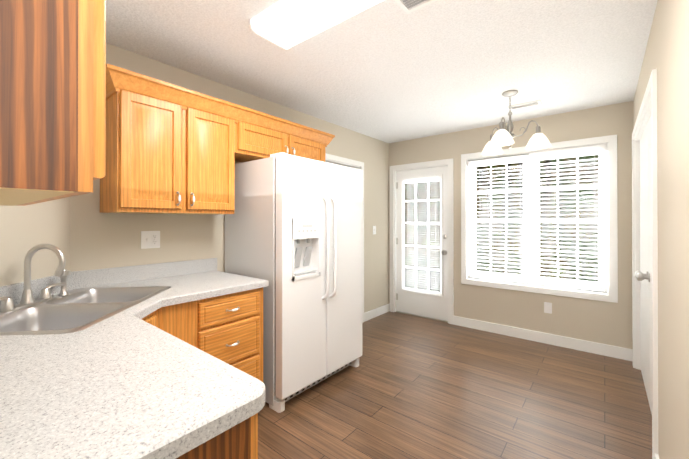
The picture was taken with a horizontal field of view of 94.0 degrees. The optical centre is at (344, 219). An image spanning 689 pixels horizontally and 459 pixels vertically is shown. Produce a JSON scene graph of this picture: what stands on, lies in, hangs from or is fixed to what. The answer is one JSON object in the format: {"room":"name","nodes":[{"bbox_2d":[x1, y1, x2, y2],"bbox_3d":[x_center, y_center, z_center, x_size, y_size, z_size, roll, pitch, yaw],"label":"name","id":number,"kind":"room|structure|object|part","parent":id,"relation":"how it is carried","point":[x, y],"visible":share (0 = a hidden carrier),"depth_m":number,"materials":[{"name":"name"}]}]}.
{"room":"kitchen","nodes":[
{"label":"kitchen","id":0,"kind":"room"},
{"bbox_2d":[0,0,688,458],"bbox_3d":[-0.103,0.108,2.576,4.320,2.440,4.490,0,0,39],"label":"wall","id":1,"kind":"structure","parent":0,"point":[82,232],"depth_m":2.31,"materials":[{"name":"beige paint"}]},
{"bbox_2d":[0,0,105,205],"bbox_3d":[-0.781,-0.395,0.622,0.730,0.710,0.349,0,0,39],"label":"upper cabinet","id":2,"kind":"object","parent":1,"relation":"attached to","point":[52,99],"visible":1,"depth_m":0.47,"materials":[{"name":"brown wood"}]},
{"bbox_2d":[0,258,216,304],"bbox_3d":[-0.818,0.358,1.419,1.816,0.102,1.546,0,0,39],"label":"backsplash","id":3,"kind":"structure","parent":1,"relation":"attached to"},
{"bbox_2d":[141,231,159,248],"bbox_3d":[-1.337,0.141,2.217,0.012,0.120,0.120,0,0,39],"label":"electrical outlet plate","id":4,"kind":"object","parent":1,"relation":"attached to","point":[150,239],"visible":1,"depth_m":2.22,"materials":[{"name":"white plastic"}]},
{"bbox_2d":[100,79,239,214],"bbox_3d":[-1.157,-0.392,2.171,0.346,0.704,0.730,0,0,39],"label":"upper cabinet","id":5,"kind":"object","parent":1,"relation":"attached to","point":[172,148],"depth_m":1.97,"materials":[{"name":"brown wood"}]},
{"bbox_2d":[240,115,291,161],"bbox_3d":[-0.768,-0.617,2.652,0.346,0.250,0.506,0,0,39],"label":"upper cabinet","id":6,"kind":"object","parent":1,"relation":"attached to","point":[258,140],"depth_m":2.54,"materials":[{"name":"brown wood"}]},
{"bbox_2d":[292,131,327,161],"bbox_3d":[-0.457,-0.616,3.036,0.346,0.250,0.484,0,0,39],"label":"upper cabinet","id":7,"kind":"object","parent":1,"relation":"attached to","point":[304,146],"depth_m":2.92,"materials":[{"name":"brown wood"}]},
{"bbox_2d":[396,166,447,320],"bbox_3d":[1.040,0.316,4.387,0.768,2.014,0.115,0,0,39],"label":"back door","id":8,"kind":"structure","parent":1,"relation":"in","point":[427,304],"depth_m":4.38,"materials":[{"name":"white paint"}]},
{"bbox_2d":[403,176,439,293],"bbox_3d":[1.050,0.211,4.396,0.544,1.549,0.034,0,0,39],"label":"window blind","id":9,"kind":"object","parent":8,"relation":"attached to","point":[422,180],"visible":0.85,"depth_m":4.38,"materials":[{"name":"white plastic"}]},
{"bbox_2d":[404,182,439,291],"bbox_3d":[1.069,0.212,4.419,0.550,1.555,0.001,0,0,39],"label":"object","id":10,"kind":"structure","parent":8,"relation":"attached to","point":[424,230],"depth_m":4.41,"materials":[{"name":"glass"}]},
{"bbox_3d":[1.025,0.315,4.370,0.764,1.690,0.070,0,0,39],"label":"back door hardware","id":11,"kind":"part","parent":8,"relation":"part of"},
{"bbox_2d":[468,144,606,291],"bbox_3d":[2.079,-0.003,3.593,1.331,1.456,0.162,0,0,39],"label":"window unit","id":12,"kind":"structure","parent":1,"relation":"in","point":[531,220],"depth_m":3.56,"materials":[{"name":"white paint"}]},
{"bbox_2d":[544,302,551,313],"bbox_3d":[2.179,0.948,3.436,0.072,0.116,0.007,0,0,39],"label":"electrical outlet plate","id":13,"kind":"object","parent":1,"relation":"attached to","point":[547,307],"visible":1,"depth_m":3.44,"materials":[{"name":"white plastic"}]},
{"bbox_2d":[106,0,657,142],"bbox_3d":[-0.134,-1.152,2.606,4.400,0.080,4.490,0,0,39],"label":"ceiling","id":14,"kind":"structure","parent":0,"point":[389,71],"depth_m":2.20,"materials":[{"name":"white paint"}]},
{"bbox_2d":[249,0,383,49],"bbox_3d":[0.033,-1.084,1.525,1.220,0.064,0.293,0,0,39],"label":"ceiling light fixture","id":15,"kind":"object","parent":14,"relation":"attached to","point":[285,24],"visible":1,"depth_m":1.70,"materials":[{"name":"white plastic"}]},
{"bbox_2d":[394,0,437,13],"bbox_3d":[0.403,-1.109,1.553,0.320,0.012,0.190,0,0,39],"label":"ceiling vent","id":16,"kind":"object","parent":14,"relation":"in","point":[408,6],"visible":0.95,"depth_m":1.66,"materials":[{"name":"white metal"}]},
{"bbox_2d":[482,90,550,154],"bbox_3d":[1.432,-0.864,2.775,0.570,0.494,0.536,0,0,39],"label":"chandelier","id":17,"kind":"object","parent":14,"relation":"hanging from","point":[501,136],"visible":1,"depth_m":2.75,"materials":[{"name":"white glass"}]},
{"bbox_3d":[1.432,-0.864,2.775,0.440,0.494,0.405,0,0,39],"label":"nickel arm","id":18,"kind":"part","parent":17,"relation":"part of"},
{"bbox_2d":[508,100,541,109],"bbox_3d":[1.745,-1.103,3.110,0.270,0.012,0.120,0,0,39],"label":"ceiling vent","id":19,"kind":"object","parent":14,"relation":"in","point":[526,104],"visible":0.85,"depth_m":3.10,"materials":[{"name":"white metal"}]},
{"bbox_2d":[258,311,651,458],"bbox_3d":[-0.134,1.358,2.596,4.400,0.060,4.490,0,0,39],"label":"floor","id":20,"kind":"structure","parent":0,"point":[412,387],"depth_m":2.30,"materials":[{"name":"wood"}]},
{"bbox_2d":[176,414,257,458],"bbox_3d":[-0.534,0.886,1.294,1.160,0.874,0.440,0,0,39],"label":"base cabinet","id":21,"kind":"object","parent":20,"relation":"on","point":[242,442],"depth_m":0.73,"materials":[{"name":"brown wood"}]},
{"bbox_2d":[0,270,268,458],"bbox_3d":[-0.818,0.429,1.419,1.816,0.040,1.546,0,0,39],"label":"countertop","id":22,"kind":"structure","parent":21,"relation":"on","point":[179,368],"depth_m":0.83,"materials":[{"name":"white stone"}]},
{"bbox_2d":[0,244,70,312],"bbox_3d":[-1.472,0.259,1.523,0.318,0.287,0.317,0,0,39],"label":"faucet","id":23,"kind":"object","parent":22,"relation":"on","point":[27,298],"visible":1,"depth_m":1.50,"materials":[{"name":"silver metal"}]},
{"bbox_2d":[0,286,170,335],"bbox_3d":[-1.266,0.496,1.528,0.530,0.186,0.820,0,0,-6],"label":"sink","id":24,"kind":"object","parent":22,"relation":"in","point":[78,309],"visible":0.38,"depth_m":1.50,"materials":[{"name":"silver metal"}]},
{"bbox_2d":[225,152,361,412],"bbox_3d":[-0.379,0.435,2.740,0.783,1.784,0.940,0,0,39],"label":"refrigerator","id":25,"kind":"object","parent":20,"relation":"on","point":[293,230],"visible":0.98,"depth_m":2.40,"materials":[{"name":"white metal"}]},
{"bbox_2d":[275,153,325,399],"bbox_3d":[-0.314,0.390,2.369,0.079,1.683,0.440,0,0,39],"label":"freezer","id":26,"kind":"object","parent":25,"relation":"in","point":[300,182],"depth_m":2.30,"materials":[{"name":"white metal"}]},
{"bbox_2d":[325,69,658,458],"bbox_3d":[0.399,0.256,2.246,2.915,2.140,4.370,0,0,39],"label":"trim","id":27,"kind":"structure","parent":0,"point":[642,355],"depth_m":3.09,"materials":[{"name":"white paint"}]},
{"bbox_2d":[635,271,649,281],"bbox_3d":[2.125,0.407,2.291,0.070,0.060,0.180,0,0,39],"label":"door knob","id":28,"kind":"object","parent":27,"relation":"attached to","point":[640,276],"visible":1,"depth_m":2.24,"materials":[{"name":"silver metal"}]},
{"label":"outside","id":29,"kind":"structure","parent":0,"visible":0},
{"bbox_2d":[405,154,598,283],"bbox_3d":[5.204,-1.154,7.129,14.000,8.000,0.001,0,0,39],"label":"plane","id":30,"kind":"object","parent":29,"point":[551,195],"depth_m":7.85,"materials":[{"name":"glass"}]},
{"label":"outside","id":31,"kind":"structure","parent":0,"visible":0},
{"bbox_2d":[405,268,439,291],"bbox_3d":[3.748,1.499,5.322,14.000,0.080,4.625,0,0,39],"label":"lawn","id":32,"kind":"structure","parent":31,"point":[412,275],"depth_m":7.81,"materials":[{"name":"white"}]}
]}

